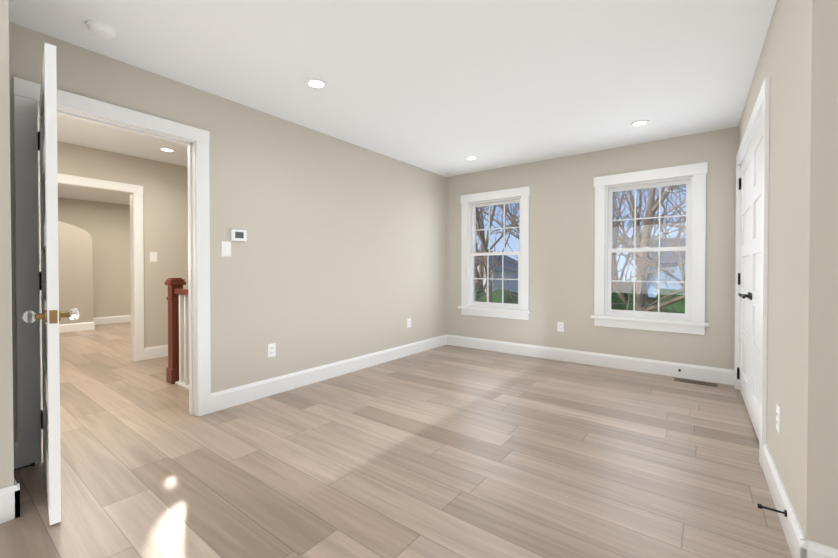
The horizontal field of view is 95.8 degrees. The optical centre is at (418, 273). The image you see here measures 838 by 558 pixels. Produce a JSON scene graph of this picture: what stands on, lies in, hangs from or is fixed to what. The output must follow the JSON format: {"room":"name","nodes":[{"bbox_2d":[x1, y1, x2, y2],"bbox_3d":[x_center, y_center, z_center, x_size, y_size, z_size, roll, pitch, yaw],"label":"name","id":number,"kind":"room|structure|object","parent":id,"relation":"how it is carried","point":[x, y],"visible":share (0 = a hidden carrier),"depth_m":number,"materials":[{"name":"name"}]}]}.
{"room":"empty bedroom","nodes":[
{"label":"empty bedroom","id":0,"kind":"room"},
{"bbox_2d":[0,0,13,488],"bbox_3d":[-2.900,-0.132,0.683,0.590,2.440,2.900,0,1,37],"label":"wall","id":1,"kind":"structure","parent":0,"point":[6,428],"depth_m":1.65,"materials":[{"name":"beige paint"}]},
{"bbox_2d":[0,479,19,523],"bbox_3d":[-2.644,1.017,0.531,0.016,0.145,2.886,0,1,37],"label":"baseboard","id":2,"kind":"structure","parent":1,"relation":"attached to","point":[10,495],"depth_m":1.65,"materials":[{"name":"white wood"}]},
{"bbox_2d":[40,217,92,325],"bbox_3d":[-6.665,0.025,6.523,0.680,2.000,1.470,0,1,37],"label":"wall","id":3,"kind":"structure","parent":0,"point":[75,253],"depth_m":6.71,"materials":[{"name":"beige paint"}]},
{"bbox_2d":[41,319,95,332],"bbox_3d":[-6.383,0.955,6.329,0.016,0.145,1.486,0,1,37],"label":"baseboard","id":4,"kind":"structure","parent":3,"relation":"attached to","point":[70,327],"depth_m":6.73,"materials":[{"name":"white wood"}]},
{"bbox_2d":[40,141,187,347],"bbox_3d":[-3.532,-0.172,4.414,0.120,2.440,4.290,0,1,37],"label":"wall","id":5,"kind":"structure","parent":0,"point":[105,226],"depth_m":4.45,"materials":[{"name":"beige paint"}]},
{"bbox_2d":[58,173,143,360],"bbox_3d":[-3.735,0.001,4.147,0.164,2.100,1.171,0,1,37],"label":"trim","id":6,"kind":"structure","parent":5,"relation":"attached to","point":[135,192],"depth_m":4.51,"materials":[{"name":"white wood"}]},
{"bbox_2d":[81,315,130,324],"bbox_3d":[-6.816,0.948,6.917,0.016,0.145,4.300,0,1,37],"label":"baseboard","id":7,"kind":"structure","parent":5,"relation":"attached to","point":[123,318],"depth_m":7.69,"materials":[{"name":"white wood"}]},
{"bbox_2d":[150,252,156,261],"bbox_3d":[-3.264,-0.205,4.657,0.013,0.118,0.075,0,1,37],"label":"light switch","id":8,"kind":"object","parent":5,"relation":"attached to","point":[153,256],"visible":1,"depth_m":4.65,"materials":[{"name":"white plastic"}]},
{"bbox_2d":[144,345,167,359],"bbox_3d":[-2.753,0.965,5.343,0.016,0.145,1.908,0,1,37],"label":"baseboard","id":9,"kind":"structure","parent":5,"relation":"attached to","point":[156,351],"depth_m":4.67,"materials":[{"name":"white wood"}]},
{"bbox_2d":[9,22,445,442],"bbox_3d":[-1.280,-0.161,3.413,0.120,2.440,5.410,0,1,37],"label":"wall","id":10,"kind":"structure","parent":0,"point":[339,254],"depth_m":3.45,"materials":[{"name":"beige paint"}]},
{"bbox_2d":[14,442,17,478],"bbox_3d":[-2.017,1.003,1.870,0.580,0.145,0.040,0,1,37],"label":"baseboard","id":11,"kind":"structure","parent":10,"relation":"attached to","point":[15,448],"depth_m":2.07,"materials":[{"name":"white"}]},
{"bbox_2d":[14,462,34,470],"bbox_3d":[-1.993,0.975,1.902,0.026,0.026,0.088,0,1,37],"label":"door stop","id":12,"kind":"object","parent":11,"relation":"attached to","point":[32,464],"visible":0.58,"depth_m":1.91,"materials":[{"name":"black metal"}]},
{"bbox_2d":[22,43,80,524],"bbox_3d":[-1.868,0.048,1.861,0.826,2.030,0.195,0,1,37],"label":"entry door","id":13,"kind":"structure","parent":10,"relation":"in","point":[51,315],"depth_m":1.61,"materials":[{"name":"white wood"}]},
{"bbox_2d":[13,77,210,467],"bbox_3d":[-1.957,-0.002,2.519,0.164,2.140,1.019,0,1,37],"label":"door frame","id":14,"kind":"structure","parent":10,"relation":"attached to","point":[26,95],"depth_m":2.19,"materials":[{"name":"white wood"}]},
{"bbox_2d":[221,241,230,256],"bbox_3d":[-1.519,-0.194,2.986,0.013,0.118,0.075,0,1,37],"label":"light switch","id":15,"kind":"object","parent":10,"relation":"attached to","point":[225,248],"visible":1,"depth_m":2.98,"materials":[{"name":"white plastic"}]},
{"bbox_2d":[230,229,246,241],"bbox_3d":[-1.456,-0.308,3.059,0.024,0.090,0.124,0,1,37],"label":"thermostat","id":16,"kind":"object","parent":10,"relation":"attached to","point":[238,235],"visible":1,"depth_m":3.04,"materials":[{"name":"white plastic"}]},
{"bbox_2d":[268,343,275,356],"bbox_3d":[-1.285,0.670,3.307,0.010,0.115,0.072,0,1,37],"label":"electrical outlet","id":17,"kind":"object","parent":10,"relation":"attached to","point":[272,350],"visible":1,"depth_m":3.31,"materials":[{"name":"white plastic"}]},
{"bbox_2d":[211,335,447,412],"bbox_3d":[-0.601,0.978,4.210,0.016,0.145,3.300,0,1,37],"label":"baseboard","id":18,"kind":"structure","parent":10,"relation":"attached to","point":[220,400],"depth_m":3.63,"materials":[{"name":"white wood"}]},
{"bbox_2d":[407,318,410,327],"bbox_3d":[-0.127,0.633,4.838,0.010,0.115,0.072,0,1,37],"label":"electrical outlet","id":19,"kind":"object","parent":10,"relation":"attached to","point":[409,323],"visible":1,"depth_m":4.84,"materials":[{"name":"white plastic"}]},
{"bbox_2d":[8,0,776,204],"bbox_3d":[-2.245,-1.427,3.001,12.240,0.100,7.650,0,1,37],"label":"ceiling","id":20,"kind":"structure","parent":0,"point":[444,88],"depth_m":2.50,"materials":[{"name":"white paint"}]},
{"bbox_2d":[85,20,116,39],"bbox_3d":[-1.768,-1.344,2.108,0.136,0.046,0.136,0,1,37],"label":"smoke detector","id":21,"kind":"object","parent":20,"relation":"attached to","point":[100,30],"visible":1,"depth_m":2.08,"materials":[{"name":"white plastic"}]},
{"bbox_2d":[159,147,175,151],"bbox_3d":[-2.821,-1.387,4.246,0.156,0.006,0.156,0,1,37],"label":"recessed light","id":22,"kind":"object","parent":20,"relation":"in","point":[166,149],"visible":0.96,"depth_m":4.23,"materials":[{"name":"white plastic"}]},
{"bbox_2d":[305,78,326,88],"bbox_3d":[-0.741,-1.371,2.736,0.156,0.006,0.156,0,1,37],"label":"recessed light","id":23,"kind":"object","parent":20,"relation":"in","point":[315,83],"visible":1,"depth_m":2.73,"materials":[{"name":"white plastic"}]},
{"bbox_2d":[465,156,477,159],"bbox_3d":[0.634,-1.391,4.554,0.156,0.006,0.156,0,1,37],"label":"recessed light","id":24,"kind":"object","parent":20,"relation":"in","point":[471,157],"visible":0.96,"depth_m":4.55,"materials":[{"name":"white plastic"}]},
{"bbox_2d":[630,120,648,126],"bbox_3d":[2.026,-1.379,3.476,0.156,0.006,0.156,0,1,37],"label":"recessed light","id":25,"kind":"object","parent":20,"relation":"in","point":[638,123],"visible":1,"depth_m":3.48,"materials":[{"name":"white plastic"}]},
{"bbox_2d":[0,322,791,557],"bbox_3d":[-2.312,1.114,2.941,12.240,0.100,7.430,0,1,37],"label":"floor","id":26,"kind":"structure","parent":0,"point":[448,451],"depth_m":2.09,"materials":[{"name":"brown wood"}]},
{"bbox_2d":[165,278,188,388],"bbox_3d":[-2.011,0.551,3.416,1.039,1.015,0.140,0,1,37],"label":"stair railing","id":27,"kind":"object","parent":26,"relation":"on","point":[177,370],"visible":0.42,"depth_m":3.62,"materials":[{"name":"brown wood"}]},
{"bbox_2d":[674,369,717,386],"bbox_3d":[2.694,1.012,3.690,0.340,0.087,0.165,0,1,37],"label":"floor vent","id":28,"kind":"object","parent":26,"relation":"in","point":[696,382],"visible":1,"depth_m":3.65,"materials":[{"name":"brown metal"}]},
{"bbox_2d":[446,126,737,369],"bbox_3d":[2.624,-0.168,3.990,5.650,2.440,0.220,0,1,37],"label":"wall","id":29,"kind":"structure","parent":0,"point":[561,234],"depth_m":4.39,"materials":[{"name":"beige paint"}]},
{"bbox_2d":[458,186,530,319],"bbox_3d":[1.040,-0.258,5.128,1.040,1.685,0.235,0,1,37],"label":"window","id":30,"kind":"structure","parent":29,"relation":"in","point":[470,204],"depth_m":5.10,"materials":[{"name":"white wood"}]},
{"bbox_2d":[557,322,563,331],"bbox_3d":[1.702,0.641,4.552,0.072,0.115,0.010,0,1,37],"label":"electrical outlet","id":31,"kind":"object","parent":29,"relation":"attached to","point":[560,326],"visible":1,"depth_m":4.55,"materials":[{"name":"white plastic"}]},
{"bbox_2d":[446,334,733,384],"bbox_3d":[1.714,0.974,4.540,3.310,0.145,0.020,0,1,37],"label":"baseboard","id":32,"kind":"structure","parent":29,"relation":"attached to","point":[688,371],"depth_m":4.25,"materials":[{"name":"white wood"}]},
{"bbox_2d":[591,162,708,334],"bbox_3d":[2.446,-0.246,4.064,1.065,1.685,0.235,0,1,37],"label":"window","id":33,"kind":"structure","parent":29,"relation":"in","point":[691,319],"depth_m":3.98,"materials":[{"name":"white wood"}]},
{"bbox_2d":[738,0,837,548],"bbox_3d":[2.230,-0.151,2.408,0.120,2.440,2.780,0,1,36],"label":"wall","id":34,"kind":"structure","parent":0,"point":[797,64],"depth_m":1.32,"materials":[{"name":"beige paint"}]},
{"bbox_2d":[737,119,761,439],"bbox_3d":[2.430,0.038,2.790,0.093,2.030,1.634,0,1,36],"label":"closet door","id":35,"kind":"structure","parent":34,"relation":"in","point":[749,276],"depth_m":2.75,"materials":[{"name":"white wood"}]},
{"bbox_2d":[734,77,769,467],"bbox_3d":[2.480,-0.004,2.754,0.164,2.140,1.804,0,1,36],"label":"door frame","id":36,"kind":"structure","parent":34,"relation":"attached to","point":[761,110],"depth_m":2.10,"materials":[{"name":"white wood"}]},
{"bbox_2d":[776,404,780,432],"bbox_3d":[1.677,0.676,1.768,0.010,0.115,0.072,0,1,36],"label":"electrical outlet","id":37,"kind":"object","parent":34,"relation":"attached to","point":[778,418],"visible":1,"depth_m":1.75,"materials":[{"name":"white plastic"}]},
{"bbox_2d":[762,443,803,557],"bbox_3d":[1.630,1.005,1.713,0.016,0.145,0.901,0,1,36],"label":"baseboard","id":38,"kind":"structure","parent":34,"relation":"attached to","point":[790,524],"depth_m":1.64,"materials":[{"name":"white wood"}]},
{"bbox_2d":[757,503,786,516],"bbox_3d":[1.456,0.974,1.562,0.088,0.026,0.026,0,1,36],"label":"door stop","id":39,"kind":"object","parent":38,"relation":"attached to","point":[759,506],"visible":0.98,"depth_m":1.56,"materials":[{"name":"black metal"}]},
{"bbox_2d":[795,532,837,557],"bbox_3d":[2.200,1.015,0.713,2.116,0.145,0.016,0,1,36],"label":"baseboard","id":40,"kind":"structure","parent":34,"relation":"attached to","point":[800,545],"depth_m":1.32,"materials":[{"name":"white wood"}]},
{"label":"outside","id":41,"kind":"structure","parent":0,"visible":0},
{"bbox_2d":[621,282,635,290],"bbox_3d":[35.846,3.503,64.033,140.000,0.200,134.570,0,1,37],"label":"ground","id":42,"kind":"structure","parent":41,"point":[628,284],"depth_m":96.64,"materials":[{"name":"grey"}]},
{"bbox_2d":[475,184,685,312],"bbox_3d":[7.464,-7.126,21.691,39.028,22.596,32.868,0,1,37],"label":"tree","id":43,"kind":"object","parent":42,"relation":"on","point":[619,295],"depth_m":12.82,"materials":[{"name":"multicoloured plant"}]}
]}

